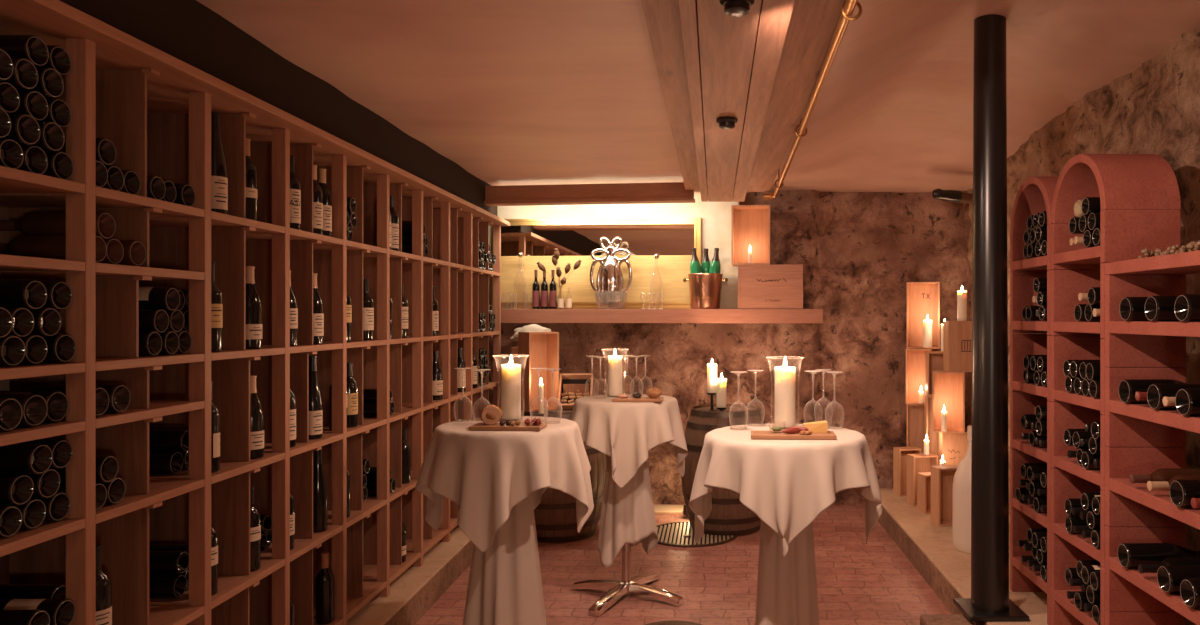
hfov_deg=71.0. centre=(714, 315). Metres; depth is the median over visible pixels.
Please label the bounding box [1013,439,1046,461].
shelf
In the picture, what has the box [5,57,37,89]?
wine bottle
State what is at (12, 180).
shelf
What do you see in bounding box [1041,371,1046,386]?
wine bottle
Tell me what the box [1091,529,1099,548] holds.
wine bottle
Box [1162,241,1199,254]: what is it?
grape bunch
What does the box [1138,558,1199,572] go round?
wine bottle
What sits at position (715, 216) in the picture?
trim
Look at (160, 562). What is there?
wine bottle
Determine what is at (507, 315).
wall shelf
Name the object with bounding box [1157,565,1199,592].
wine bottle
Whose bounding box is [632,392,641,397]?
fig
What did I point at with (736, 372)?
wine glass
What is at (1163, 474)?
wine bottle
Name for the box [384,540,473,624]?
trim
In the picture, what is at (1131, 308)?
wine bottle
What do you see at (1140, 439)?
shelf unit
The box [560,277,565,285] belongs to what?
stem
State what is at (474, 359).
wine bottle
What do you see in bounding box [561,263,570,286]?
stem
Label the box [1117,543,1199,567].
wine bottle
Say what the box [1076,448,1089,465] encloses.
wine bottle
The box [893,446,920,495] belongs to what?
box
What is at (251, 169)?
wine bottle
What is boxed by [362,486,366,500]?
wine bottle
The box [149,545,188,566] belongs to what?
wine bottle
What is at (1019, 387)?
shelf
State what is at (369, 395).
wine bottle
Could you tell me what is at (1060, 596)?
shelf
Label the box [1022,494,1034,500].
wine bottle
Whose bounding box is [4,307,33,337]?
wine bottle
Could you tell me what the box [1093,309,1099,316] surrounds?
wine bottle
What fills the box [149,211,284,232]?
shelf
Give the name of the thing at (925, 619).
footing stone
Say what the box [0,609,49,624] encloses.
wine bottle
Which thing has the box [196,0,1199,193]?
ceiling
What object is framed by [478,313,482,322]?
wine bottle
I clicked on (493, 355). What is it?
glass
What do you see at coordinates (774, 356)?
glass
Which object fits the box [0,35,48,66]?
wine bottle
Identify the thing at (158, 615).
shelf
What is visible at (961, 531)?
bottle
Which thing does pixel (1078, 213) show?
wine bottle
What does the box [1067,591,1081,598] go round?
wine bottle
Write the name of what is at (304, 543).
shelf
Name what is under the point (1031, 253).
wine bottle
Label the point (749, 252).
candle
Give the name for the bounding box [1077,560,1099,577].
wine bottle
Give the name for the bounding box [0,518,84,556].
shelf
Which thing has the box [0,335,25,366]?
wine bottle
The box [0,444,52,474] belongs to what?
wine bottle
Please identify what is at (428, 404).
shelf
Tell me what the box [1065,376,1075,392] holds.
wine bottle
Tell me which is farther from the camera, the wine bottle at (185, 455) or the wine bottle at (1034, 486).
the wine bottle at (1034, 486)
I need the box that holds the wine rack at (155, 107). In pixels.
[0,0,509,624]
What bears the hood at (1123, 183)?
attached to the wine rack at (1139, 194)
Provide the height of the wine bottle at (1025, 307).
0.075 m
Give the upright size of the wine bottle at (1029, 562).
0.075 m
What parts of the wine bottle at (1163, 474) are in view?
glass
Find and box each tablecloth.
[415,416,593,624]
[571,394,687,567]
[689,424,882,624]
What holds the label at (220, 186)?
attached to the wine bottle at (219, 180)
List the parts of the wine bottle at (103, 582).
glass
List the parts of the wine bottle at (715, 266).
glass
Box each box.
[511,346,523,415]
[518,332,558,411]
[558,373,592,410]
[731,205,770,265]
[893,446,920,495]
[906,348,931,403]
[907,282,939,348]
[907,404,923,453]
[907,453,937,505]
[917,472,930,513]
[924,394,938,464]
[925,351,942,395]
[931,465,957,526]
[932,370,964,432]
[939,429,967,464]
[943,321,971,371]
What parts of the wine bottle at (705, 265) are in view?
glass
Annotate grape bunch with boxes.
[1138,248,1162,258]
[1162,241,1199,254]
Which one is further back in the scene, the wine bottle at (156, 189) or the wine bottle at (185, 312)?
the wine bottle at (185, 312)
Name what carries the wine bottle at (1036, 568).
in the wine rack at (1035, 194)
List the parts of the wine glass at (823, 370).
stem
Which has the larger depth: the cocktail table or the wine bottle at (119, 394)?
the cocktail table
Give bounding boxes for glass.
[454,368,471,421]
[472,369,490,423]
[493,355,528,419]
[530,368,547,420]
[544,369,561,423]
[585,356,598,396]
[593,357,607,398]
[729,371,747,428]
[746,370,764,425]
[766,356,803,427]
[803,370,822,421]
[814,369,832,423]
[825,371,843,428]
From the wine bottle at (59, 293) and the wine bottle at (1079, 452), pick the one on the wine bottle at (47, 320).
the wine bottle at (59, 293)
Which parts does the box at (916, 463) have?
panel, panel, panel, panel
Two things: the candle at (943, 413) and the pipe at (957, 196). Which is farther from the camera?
the pipe at (957, 196)
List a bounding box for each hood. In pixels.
[1010,176,1058,234]
[1051,154,1180,223]
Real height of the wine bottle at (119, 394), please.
0.080 m
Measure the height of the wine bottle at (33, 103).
0.075 m
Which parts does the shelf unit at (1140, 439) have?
shelf, shelf, shelf, shelf, shelf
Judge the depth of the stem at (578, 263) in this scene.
6.67 m
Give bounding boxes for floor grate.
[657,521,737,546]
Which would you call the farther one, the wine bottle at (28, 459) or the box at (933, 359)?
the box at (933, 359)
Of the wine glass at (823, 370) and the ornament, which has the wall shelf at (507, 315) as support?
the ornament
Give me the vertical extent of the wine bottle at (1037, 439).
0.075 m
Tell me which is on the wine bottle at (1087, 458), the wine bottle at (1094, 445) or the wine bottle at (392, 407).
the wine bottle at (1094, 445)
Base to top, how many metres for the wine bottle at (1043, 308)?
0.075 m
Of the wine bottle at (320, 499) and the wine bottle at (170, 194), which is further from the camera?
the wine bottle at (320, 499)
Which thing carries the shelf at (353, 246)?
attached to the wine rack at (155, 107)
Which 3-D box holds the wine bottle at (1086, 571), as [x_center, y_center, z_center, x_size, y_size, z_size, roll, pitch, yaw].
[1.672,1.065,3.414,0.302,0.075,0.075,0,0,0]
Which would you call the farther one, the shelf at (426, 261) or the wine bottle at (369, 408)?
the shelf at (426, 261)
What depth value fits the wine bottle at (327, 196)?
3.60 m
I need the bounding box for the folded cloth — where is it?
[510,324,550,341]
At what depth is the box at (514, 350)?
6.40 m
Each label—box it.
[211,307,221,321]
[251,434,262,445]
[313,413,321,430]
[314,316,322,332]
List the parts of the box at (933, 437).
panel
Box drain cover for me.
[645,621,701,624]
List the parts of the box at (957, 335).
panel, panel, panel, panel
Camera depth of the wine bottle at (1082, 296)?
3.44 m
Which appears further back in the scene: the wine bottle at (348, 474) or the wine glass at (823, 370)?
the wine bottle at (348, 474)
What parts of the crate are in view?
panel, panel, panel, panel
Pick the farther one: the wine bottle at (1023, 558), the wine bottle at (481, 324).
the wine bottle at (481, 324)
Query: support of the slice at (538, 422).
on the serving board at (479, 426)
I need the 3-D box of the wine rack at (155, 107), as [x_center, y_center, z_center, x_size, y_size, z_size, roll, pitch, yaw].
[-1.866,0.338,4.074,0.565,2.165,5.058,0,0,-1]
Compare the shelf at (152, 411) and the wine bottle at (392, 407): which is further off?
the wine bottle at (392, 407)
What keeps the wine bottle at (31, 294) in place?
on the wine bottle at (47, 320)
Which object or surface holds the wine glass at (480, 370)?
on the tablecloth at (497, 480)
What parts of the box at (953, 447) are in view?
panel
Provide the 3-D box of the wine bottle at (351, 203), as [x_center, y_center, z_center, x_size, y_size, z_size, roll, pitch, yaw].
[-1.820,-0.511,3.827,0.302,0.075,0.076,0,0,-1]
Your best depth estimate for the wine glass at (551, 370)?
3.59 m
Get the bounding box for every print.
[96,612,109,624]
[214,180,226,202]
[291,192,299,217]
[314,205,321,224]
[324,208,330,227]
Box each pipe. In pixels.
[763,0,861,198]
[932,188,972,204]
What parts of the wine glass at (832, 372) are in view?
stem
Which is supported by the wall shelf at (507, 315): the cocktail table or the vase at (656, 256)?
the vase at (656, 256)
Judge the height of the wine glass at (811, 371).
0.232 m
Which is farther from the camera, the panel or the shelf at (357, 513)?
the panel
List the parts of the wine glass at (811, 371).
stem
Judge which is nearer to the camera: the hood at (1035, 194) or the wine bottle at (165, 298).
the wine bottle at (165, 298)
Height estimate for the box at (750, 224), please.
0.468 m
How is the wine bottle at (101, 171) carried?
on the wine rack at (155, 107)
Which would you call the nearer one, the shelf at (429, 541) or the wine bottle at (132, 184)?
the wine bottle at (132, 184)
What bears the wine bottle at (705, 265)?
in the bucket
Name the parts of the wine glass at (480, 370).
stem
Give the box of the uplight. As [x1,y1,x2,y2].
[683,504,687,515]
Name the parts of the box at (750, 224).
panel, panel, panel, panel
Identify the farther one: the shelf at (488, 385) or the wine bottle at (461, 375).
the shelf at (488, 385)
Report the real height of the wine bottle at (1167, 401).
0.075 m
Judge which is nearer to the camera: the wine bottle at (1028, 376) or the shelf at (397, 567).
the wine bottle at (1028, 376)
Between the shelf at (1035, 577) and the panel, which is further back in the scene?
the panel
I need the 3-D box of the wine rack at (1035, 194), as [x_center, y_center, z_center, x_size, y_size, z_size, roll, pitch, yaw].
[1.680,0.371,4.048,0.300,2.097,0.515,0,0,0]
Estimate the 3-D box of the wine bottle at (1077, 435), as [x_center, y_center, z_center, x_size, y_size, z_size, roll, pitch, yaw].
[1.685,0.527,3.528,0.302,0.075,0.075,0,0,0]
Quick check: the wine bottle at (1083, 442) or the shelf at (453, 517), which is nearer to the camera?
the wine bottle at (1083, 442)
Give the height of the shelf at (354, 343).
0.025 m
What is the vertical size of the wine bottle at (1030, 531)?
0.075 m
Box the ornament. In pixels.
[589,236,632,308]
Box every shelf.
[0,166,84,192]
[0,186,204,216]
[0,254,84,270]
[0,263,204,279]
[0,363,84,379]
[0,421,84,445]
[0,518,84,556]
[61,401,204,427]
[65,479,204,523]
[96,354,204,370]
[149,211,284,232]
[149,453,284,483]
[149,559,284,608]
[149,606,204,624]
[185,348,284,360]
[246,228,342,244]
[261,525,342,561]
[262,343,342,353]
[264,433,342,456]
[313,240,386,253]
[313,582,386,619]
[313,619,342,624]
[323,419,386,436]
[324,340,386,347]
[328,499,386,527]
[363,250,420,259]
[363,408,420,422]
[363,553,420,582]
[366,479,417,501]
[374,337,420,343]
[402,257,448,265]
[402,399,448,410]
[406,529,448,554]
[408,335,448,340]
[433,262,470,269]
[438,333,470,338]
[439,510,458,530]
[450,391,470,401]
[457,267,499,275]
[457,331,499,336]
[473,382,499,393]
[492,309,822,322]
[1013,255,1046,269]
[1013,321,1046,330]
[1013,381,1046,397]
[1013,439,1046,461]
[1013,498,1046,527]
[1013,557,1046,592]
[1054,246,1100,263]
[1054,322,1099,333]
[1054,390,1099,410]
[1054,456,1099,485]
[1054,523,1099,561]
[1054,590,1099,624]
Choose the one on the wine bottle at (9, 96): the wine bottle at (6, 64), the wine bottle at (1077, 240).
the wine bottle at (6, 64)
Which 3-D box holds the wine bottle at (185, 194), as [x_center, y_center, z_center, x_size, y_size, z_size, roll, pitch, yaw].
[-1.805,-0.379,2.607,0.302,0.075,0.075,0,0,-1]
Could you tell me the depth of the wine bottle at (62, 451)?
2.10 m
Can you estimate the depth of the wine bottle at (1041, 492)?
3.89 m
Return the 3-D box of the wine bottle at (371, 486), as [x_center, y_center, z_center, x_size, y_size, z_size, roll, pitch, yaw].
[-1.828,0.886,4.264,0.302,0.075,0.076,0,0,-1]
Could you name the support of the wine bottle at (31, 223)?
on the wine bottle at (41, 246)
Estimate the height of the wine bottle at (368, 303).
0.302 m
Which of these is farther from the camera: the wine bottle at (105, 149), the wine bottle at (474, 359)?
the wine bottle at (474, 359)
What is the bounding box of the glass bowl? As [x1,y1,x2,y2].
[768,422,785,431]
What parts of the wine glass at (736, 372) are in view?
stem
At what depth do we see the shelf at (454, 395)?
5.50 m
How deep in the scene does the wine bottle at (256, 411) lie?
3.02 m
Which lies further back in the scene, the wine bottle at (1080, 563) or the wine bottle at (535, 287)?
the wine bottle at (535, 287)
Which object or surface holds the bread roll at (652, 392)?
on the serving board at (615, 399)
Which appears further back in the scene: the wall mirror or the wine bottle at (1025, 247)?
the wall mirror
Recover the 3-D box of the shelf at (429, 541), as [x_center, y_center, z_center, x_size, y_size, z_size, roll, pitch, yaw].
[-1.884,1.353,4.976,0.426,0.025,0.478,0,0,-1]
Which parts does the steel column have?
plate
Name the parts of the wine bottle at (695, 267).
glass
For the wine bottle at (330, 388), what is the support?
on the wine rack at (155, 107)
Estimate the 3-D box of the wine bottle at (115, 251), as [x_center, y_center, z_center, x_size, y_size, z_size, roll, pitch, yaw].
[-1.804,-0.178,2.285,0.302,0.075,0.075,0,0,-1]
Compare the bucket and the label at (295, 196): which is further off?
the bucket
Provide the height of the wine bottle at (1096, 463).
0.075 m
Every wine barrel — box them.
[522,410,605,542]
[681,404,764,536]
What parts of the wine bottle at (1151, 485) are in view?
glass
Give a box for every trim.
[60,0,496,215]
[347,525,469,624]
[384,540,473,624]
[484,182,694,205]
[489,193,738,308]
[654,505,683,513]
[878,508,985,624]
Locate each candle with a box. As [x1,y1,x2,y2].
[501,364,520,419]
[538,384,543,413]
[608,356,621,395]
[707,364,716,392]
[717,378,725,407]
[748,251,751,262]
[775,366,794,427]
[918,391,923,402]
[923,319,931,347]
[924,439,928,454]
[941,324,942,351]
[941,411,946,430]
[957,291,966,320]
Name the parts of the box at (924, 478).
panel, panel, panel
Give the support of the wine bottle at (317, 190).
on the wine rack at (155, 107)
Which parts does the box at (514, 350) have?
panel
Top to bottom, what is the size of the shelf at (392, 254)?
0.025 m
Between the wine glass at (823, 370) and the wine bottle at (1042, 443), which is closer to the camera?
the wine glass at (823, 370)
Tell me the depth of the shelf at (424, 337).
4.98 m
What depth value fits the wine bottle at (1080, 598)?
3.48 m
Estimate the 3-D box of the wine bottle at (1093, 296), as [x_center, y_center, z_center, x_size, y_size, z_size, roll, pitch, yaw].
[1.681,-0.080,3.376,0.302,0.075,0.075,0,0,0]
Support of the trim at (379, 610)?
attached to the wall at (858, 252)
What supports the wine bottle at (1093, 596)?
on the wine bottle at (1096, 607)
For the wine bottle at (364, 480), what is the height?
0.075 m
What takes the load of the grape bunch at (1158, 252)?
on the shelf unit at (1140, 439)
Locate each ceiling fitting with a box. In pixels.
[716,116,737,129]
[720,0,753,16]
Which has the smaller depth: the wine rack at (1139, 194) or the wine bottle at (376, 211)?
the wine rack at (1139, 194)
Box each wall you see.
[489,190,971,504]
[966,26,1199,624]
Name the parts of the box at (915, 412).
panel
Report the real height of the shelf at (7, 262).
0.025 m
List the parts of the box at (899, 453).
panel, panel, panel, panel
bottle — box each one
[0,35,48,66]
[0,48,13,80]
[0,81,19,113]
[0,107,10,137]
[0,138,23,168]
[0,212,115,238]
[0,235,106,262]
[0,279,46,309]
[0,307,12,337]
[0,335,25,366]
[0,391,68,422]
[0,394,47,426]
[0,397,22,431]
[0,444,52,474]
[0,474,33,505]
[0,505,21,537]
[0,584,65,598]
[0,599,74,624]
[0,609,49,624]
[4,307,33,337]
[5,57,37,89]
[5,113,39,145]
[14,90,48,120]
[16,439,72,468]
[16,498,45,529]
[18,145,47,174]
[18,334,47,364]
[24,386,108,416]
[28,468,59,498]
[30,307,60,336]
[31,67,63,97]
[34,121,64,151]
[40,281,71,309]
[40,492,69,521]
[41,333,75,362]
[42,45,70,75]
[42,98,70,127]
[42,151,73,179]
[55,455,118,482]
[57,384,129,412]
[57,482,106,510]
[59,138,115,165]
[96,160,107,186]
[96,544,111,624]
[99,238,123,263]
[102,165,123,190]
[102,477,125,504]
[118,240,145,265]
[120,170,140,194]
[139,287,179,310]
[139,308,168,332]
[139,331,161,355]
[147,175,165,199]
[149,429,188,451]
[149,451,182,473]
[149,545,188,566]
[149,551,188,573]
[149,574,186,597]
[157,330,178,354]
[162,180,175,202]
[166,309,183,332]
[173,184,194,206]
[174,330,191,353]
[177,289,184,310]
[180,451,188,469]
[181,290,188,309]
[181,309,188,331]
[182,567,188,589]
[211,111,227,213]
[211,262,222,351]
[211,381,219,472]
[211,526,217,595]
[246,138,256,220]
[246,266,261,348]
[250,375,263,458]
[250,486,260,571]
[260,514,271,533]
[261,533,266,552]
[264,529,271,547]
[290,156,300,229]
[290,271,297,345]
[290,390,295,447]
[290,493,294,549]
[290,598,294,624]
[309,356,322,439]
[313,165,322,234]
[313,273,323,343]
[313,449,327,532]
[315,552,333,624]
[318,169,331,236]
[329,383,331,430]
[347,197,355,212]
[347,226,352,240]
[347,294,351,341]
[347,362,357,427]
[347,470,349,517]
[348,213,356,228]
[362,459,369,473]
[362,474,366,488]
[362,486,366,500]
[363,279,373,339]
[363,389,391,401]
[363,402,376,416]
[365,467,390,480]
[366,481,390,495]
[376,211,390,249]
[390,195,398,250]
[390,298,392,338]
[390,401,394,414]
[390,478,395,492]
[402,221,411,233]
[402,233,425,245]
[402,244,411,253]
[402,283,407,337]
[402,428,410,483]
[402,521,405,562]
[423,245,427,256]
[433,286,438,335]
[433,351,442,399]
[457,348,465,391]
[473,346,476,387]
[478,251,482,260]
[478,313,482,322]
[478,348,486,356]
[478,349,482,358]
[478,367,483,376]
[479,322,483,331]
[479,376,484,385]
[481,242,484,251]
[483,252,488,261]
[483,357,487,366]
[489,313,492,322]
[491,254,495,263]
[532,270,539,308]
[541,271,547,308]
[549,270,556,308]
[558,299,563,307]
[566,299,571,307]
[690,248,700,273]
[701,248,710,272]
[709,248,720,273]
[952,425,971,553]
[1015,487,1029,501]
[1017,540,1029,546]
[1019,479,1030,485]
[1021,414,1037,428]
[1021,433,1028,439]
[1021,463,1046,477]
[1021,555,1034,561]
[1022,306,1027,320]
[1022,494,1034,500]
[1023,230,1030,244]
[1023,245,1029,258]
[1023,355,1046,369]
[1023,369,1034,382]
[1023,544,1032,550]
[1025,420,1036,426]
[1026,306,1040,320]
[1026,373,1033,379]
[1027,215,1033,229]
[1027,243,1037,257]
[1027,466,1046,480]
[1027,528,1046,543]
[1027,560,1039,566]
[1028,498,1033,504]
[1029,431,1046,445]
[1029,481,1046,496]
[1030,228,1037,243]
[1030,356,1039,370]
[1031,422,1035,428]
[1032,296,1036,302]
[1032,473,1041,479]
[1032,532,1046,547]
[1032,546,1039,559]
[1032,565,1041,571]
[1033,213,1039,228]
[1033,277,1046,292]
[1033,497,1046,512]
[1034,370,1042,385]
[1035,226,1046,241]
[1035,242,1043,256]
[1035,405,1046,419]
[1035,437,1046,443]
[1036,420,1046,435]
[1037,291,1046,306]
[1037,356,1046,371]
[1037,489,1046,495]
[1037,548,1046,564]
[1039,211,1046,226]
[1039,305,1046,320]
[1039,440,1046,446]
[1040,411,1046,417]
[1040,472,1046,487]
[1040,565,1046,581]
[1041,240,1046,255]
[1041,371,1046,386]
[1041,505,1046,511]
[1041,536,1046,552]
[1063,360,1099,375]
[1064,429,1084,445]
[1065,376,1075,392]
[1065,498,1082,515]
[1065,516,1087,533]
[1065,568,1081,584]
[1067,450,1076,457]
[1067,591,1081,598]
[1069,217,1084,233]
[1069,238,1083,245]
[1069,578,1084,585]
[1070,361,1099,377]
[1072,507,1088,514]
[1073,431,1091,448]
[1073,525,1092,532]
[1074,200,1083,217]
[1074,236,1083,243]
[1074,304,1087,321]
[1074,377,1083,394]
[1074,592,1090,609]
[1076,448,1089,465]
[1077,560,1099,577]
[1078,293,1087,300]
[1079,215,1088,231]
[1079,362,1099,378]
[1080,439,1089,446]
[1080,512,1087,519]
[1081,197,1100,214]
[1081,378,1090,396]
[1081,451,1099,469]
[1081,492,1099,510]
[1081,565,1100,584]
[1081,584,1087,591]
[1082,530,1092,537]
[1083,229,1095,247]
[1084,603,1093,611]
[1085,304,1099,321]
[1085,424,1091,431]
[1086,363,1099,380]
[1086,585,1099,603]
[1087,287,1099,305]
[1087,511,1099,529]
[1088,212,1099,230]
[1089,380,1099,397]
[1089,436,1099,454]
[1090,571,1099,590]
[1091,421,1099,439]
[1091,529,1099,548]
[1092,227,1099,245]
[1092,496,1099,514]
[1092,604,1099,623]
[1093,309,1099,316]
[1093,459,1099,467]
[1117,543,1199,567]
[1118,379,1185,403]
[1119,297,1149,320]
[1129,468,1199,482]
[1135,392,1146,400]
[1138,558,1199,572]
[1144,296,1179,320]
[1147,384,1199,409]
[1147,475,1199,490]
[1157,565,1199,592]
[1162,397,1175,405]
[1169,480,1199,507]
[1174,294,1199,321]
[1175,388,1199,415]
[1180,578,1199,607]
[1191,498,1199,507]
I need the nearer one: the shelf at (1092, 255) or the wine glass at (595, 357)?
the shelf at (1092, 255)
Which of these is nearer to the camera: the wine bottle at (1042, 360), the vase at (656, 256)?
the wine bottle at (1042, 360)
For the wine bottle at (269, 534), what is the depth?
3.33 m
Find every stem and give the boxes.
[537,262,559,287]
[552,255,559,286]
[554,248,559,283]
[556,267,561,298]
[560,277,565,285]
[561,260,581,287]
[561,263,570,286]
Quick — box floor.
[415,504,950,624]
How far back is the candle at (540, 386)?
5.81 m
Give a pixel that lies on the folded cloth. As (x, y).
(533, 327)
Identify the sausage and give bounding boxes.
[782,428,800,433]
[788,426,808,430]
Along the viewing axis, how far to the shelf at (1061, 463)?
3.54 m
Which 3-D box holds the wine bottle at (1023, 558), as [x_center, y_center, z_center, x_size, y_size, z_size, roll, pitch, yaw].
[1.663,1.198,4.096,0.302,0.075,0.075,0,1,0]
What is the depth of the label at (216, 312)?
2.77 m
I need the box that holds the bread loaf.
[480,405,501,424]
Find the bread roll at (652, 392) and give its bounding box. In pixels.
[646,388,661,397]
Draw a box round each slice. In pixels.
[524,418,530,425]
[535,418,541,424]
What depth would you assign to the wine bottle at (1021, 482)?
4.12 m
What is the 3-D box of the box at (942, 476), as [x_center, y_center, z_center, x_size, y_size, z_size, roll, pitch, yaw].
[1.601,1.224,5.673,0.220,0.390,0.110,0,0,-14]
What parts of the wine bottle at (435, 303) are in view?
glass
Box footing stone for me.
[920,614,973,624]
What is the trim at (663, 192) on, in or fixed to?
attached to the ceiling
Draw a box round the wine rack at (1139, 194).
[1050,154,1180,624]
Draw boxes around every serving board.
[469,423,546,430]
[612,397,663,401]
[751,430,836,439]
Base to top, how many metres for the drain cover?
0.008 m
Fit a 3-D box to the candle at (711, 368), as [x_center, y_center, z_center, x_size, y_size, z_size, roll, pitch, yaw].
[-0.022,0.436,6.100,0.072,0.253,0.072,0,0,0]
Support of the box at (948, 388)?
on the box at (953, 447)
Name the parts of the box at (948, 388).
panel, panel, panel, panel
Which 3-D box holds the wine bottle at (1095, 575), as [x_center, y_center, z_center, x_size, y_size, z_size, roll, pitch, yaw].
[1.673,1.065,3.337,0.302,0.076,0.075,0,0,0]
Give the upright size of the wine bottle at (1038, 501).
0.074 m
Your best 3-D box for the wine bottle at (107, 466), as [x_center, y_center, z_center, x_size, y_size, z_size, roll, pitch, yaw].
[-1.791,0.415,2.247,0.302,0.075,0.076,0,0,-1]
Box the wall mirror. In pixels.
[492,217,700,308]
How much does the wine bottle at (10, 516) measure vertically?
0.075 m
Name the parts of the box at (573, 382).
panel, panel, panel, panel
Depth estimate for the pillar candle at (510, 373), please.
3.67 m
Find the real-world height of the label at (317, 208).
0.085 m
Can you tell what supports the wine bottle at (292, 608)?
on the wine rack at (155, 107)
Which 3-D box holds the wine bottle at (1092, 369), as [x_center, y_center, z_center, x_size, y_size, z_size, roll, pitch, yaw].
[1.673,0.227,3.376,0.302,0.075,0.075,0,0,0]
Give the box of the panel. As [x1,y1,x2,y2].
[501,255,691,301]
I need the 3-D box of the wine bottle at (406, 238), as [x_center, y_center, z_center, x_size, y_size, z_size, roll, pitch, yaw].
[-1.843,-0.445,4.816,0.302,0.075,0.075,0,0,-1]
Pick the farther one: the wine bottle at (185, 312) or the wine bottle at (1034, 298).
the wine bottle at (1034, 298)
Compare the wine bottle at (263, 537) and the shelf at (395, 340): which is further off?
the shelf at (395, 340)
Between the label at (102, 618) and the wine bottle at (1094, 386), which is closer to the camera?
the label at (102, 618)
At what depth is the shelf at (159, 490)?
2.42 m
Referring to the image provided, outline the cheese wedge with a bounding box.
[802,420,827,432]
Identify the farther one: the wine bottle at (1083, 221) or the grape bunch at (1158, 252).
the wine bottle at (1083, 221)
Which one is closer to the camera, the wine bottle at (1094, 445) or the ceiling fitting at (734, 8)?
the ceiling fitting at (734, 8)
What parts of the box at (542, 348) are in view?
panel, panel, panel, panel, panel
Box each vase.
[514,252,526,307]
[650,253,662,307]
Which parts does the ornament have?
cut glass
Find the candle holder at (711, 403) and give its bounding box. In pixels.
[707,393,717,410]
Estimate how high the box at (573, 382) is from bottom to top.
0.259 m
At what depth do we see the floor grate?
5.89 m
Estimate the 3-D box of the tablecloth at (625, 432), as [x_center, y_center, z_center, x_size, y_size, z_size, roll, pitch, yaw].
[-0.499,0.922,4.679,0.676,0.918,0.690,0,0,-7]
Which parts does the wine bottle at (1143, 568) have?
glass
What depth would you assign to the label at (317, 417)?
3.50 m
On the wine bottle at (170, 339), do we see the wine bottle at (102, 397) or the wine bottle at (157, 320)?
the wine bottle at (157, 320)
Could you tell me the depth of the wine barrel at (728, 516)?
5.94 m
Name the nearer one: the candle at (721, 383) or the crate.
the candle at (721, 383)
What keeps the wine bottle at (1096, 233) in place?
in the wine rack at (1139, 194)
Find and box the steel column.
[953,14,1028,621]
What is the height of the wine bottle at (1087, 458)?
0.075 m
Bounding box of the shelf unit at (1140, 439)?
[1105,250,1199,624]
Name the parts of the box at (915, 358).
panel, panel, panel, panel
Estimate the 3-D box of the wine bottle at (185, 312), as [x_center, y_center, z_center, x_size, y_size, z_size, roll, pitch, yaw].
[-1.901,0.015,2.759,0.302,0.075,0.076,0,0,-1]
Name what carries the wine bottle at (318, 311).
on the wine rack at (155, 107)
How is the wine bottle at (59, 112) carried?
on the wine bottle at (52, 138)
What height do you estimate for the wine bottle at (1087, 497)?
0.076 m
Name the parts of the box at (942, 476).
panel, panel, panel, panel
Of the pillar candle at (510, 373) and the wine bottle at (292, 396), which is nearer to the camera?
the wine bottle at (292, 396)
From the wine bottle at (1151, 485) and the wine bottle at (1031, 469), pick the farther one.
the wine bottle at (1031, 469)
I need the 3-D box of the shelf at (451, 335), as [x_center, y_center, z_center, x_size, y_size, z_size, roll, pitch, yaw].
[-1.893,0.133,5.490,0.426,0.025,0.478,0,0,-1]
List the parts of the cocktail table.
leg, leg, leg, leg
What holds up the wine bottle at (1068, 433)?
on the wine bottle at (1071, 454)
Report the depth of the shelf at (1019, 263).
4.08 m
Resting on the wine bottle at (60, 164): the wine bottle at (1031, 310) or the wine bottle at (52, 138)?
the wine bottle at (52, 138)
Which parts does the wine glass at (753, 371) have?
stem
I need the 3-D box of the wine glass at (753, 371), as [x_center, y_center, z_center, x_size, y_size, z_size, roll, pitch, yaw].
[0.172,0.346,3.520,0.080,0.232,0.080,0,0,26]
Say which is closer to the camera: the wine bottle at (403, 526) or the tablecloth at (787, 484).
the tablecloth at (787, 484)
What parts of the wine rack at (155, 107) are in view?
panel, post, post, post, post, post, post, post, post, post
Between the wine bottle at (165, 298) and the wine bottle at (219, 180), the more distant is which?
the wine bottle at (219, 180)
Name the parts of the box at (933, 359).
panel, panel, panel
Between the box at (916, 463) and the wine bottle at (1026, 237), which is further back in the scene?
the box at (916, 463)
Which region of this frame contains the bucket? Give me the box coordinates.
[683,273,727,308]
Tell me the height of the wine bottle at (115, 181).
0.075 m
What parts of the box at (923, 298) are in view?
panel, panel, panel, panel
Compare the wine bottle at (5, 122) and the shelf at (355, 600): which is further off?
the shelf at (355, 600)
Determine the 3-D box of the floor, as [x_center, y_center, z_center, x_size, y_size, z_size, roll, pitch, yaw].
[0.000,1.630,3.000,5.200,0.100,8.800,0,0,0]
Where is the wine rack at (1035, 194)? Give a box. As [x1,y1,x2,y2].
[1010,176,1058,624]
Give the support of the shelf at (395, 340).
attached to the wine rack at (155, 107)
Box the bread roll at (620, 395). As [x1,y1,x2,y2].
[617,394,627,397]
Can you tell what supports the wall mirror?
on the wall shelf at (507, 315)
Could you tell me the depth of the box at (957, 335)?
6.12 m
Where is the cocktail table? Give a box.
[572,543,683,616]
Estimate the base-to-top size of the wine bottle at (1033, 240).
0.075 m
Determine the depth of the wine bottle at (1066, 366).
3.61 m
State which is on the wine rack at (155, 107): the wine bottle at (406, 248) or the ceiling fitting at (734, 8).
the wine bottle at (406, 248)
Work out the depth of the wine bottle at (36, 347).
2.03 m
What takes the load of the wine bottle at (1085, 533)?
in the wine rack at (1139, 194)
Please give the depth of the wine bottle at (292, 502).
3.28 m
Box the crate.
[738,264,802,308]
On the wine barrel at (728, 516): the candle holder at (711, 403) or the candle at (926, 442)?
the candle holder at (711, 403)
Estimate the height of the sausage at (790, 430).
0.023 m
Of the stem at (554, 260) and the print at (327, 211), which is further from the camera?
the stem at (554, 260)
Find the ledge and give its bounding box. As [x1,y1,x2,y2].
[880,488,1047,624]

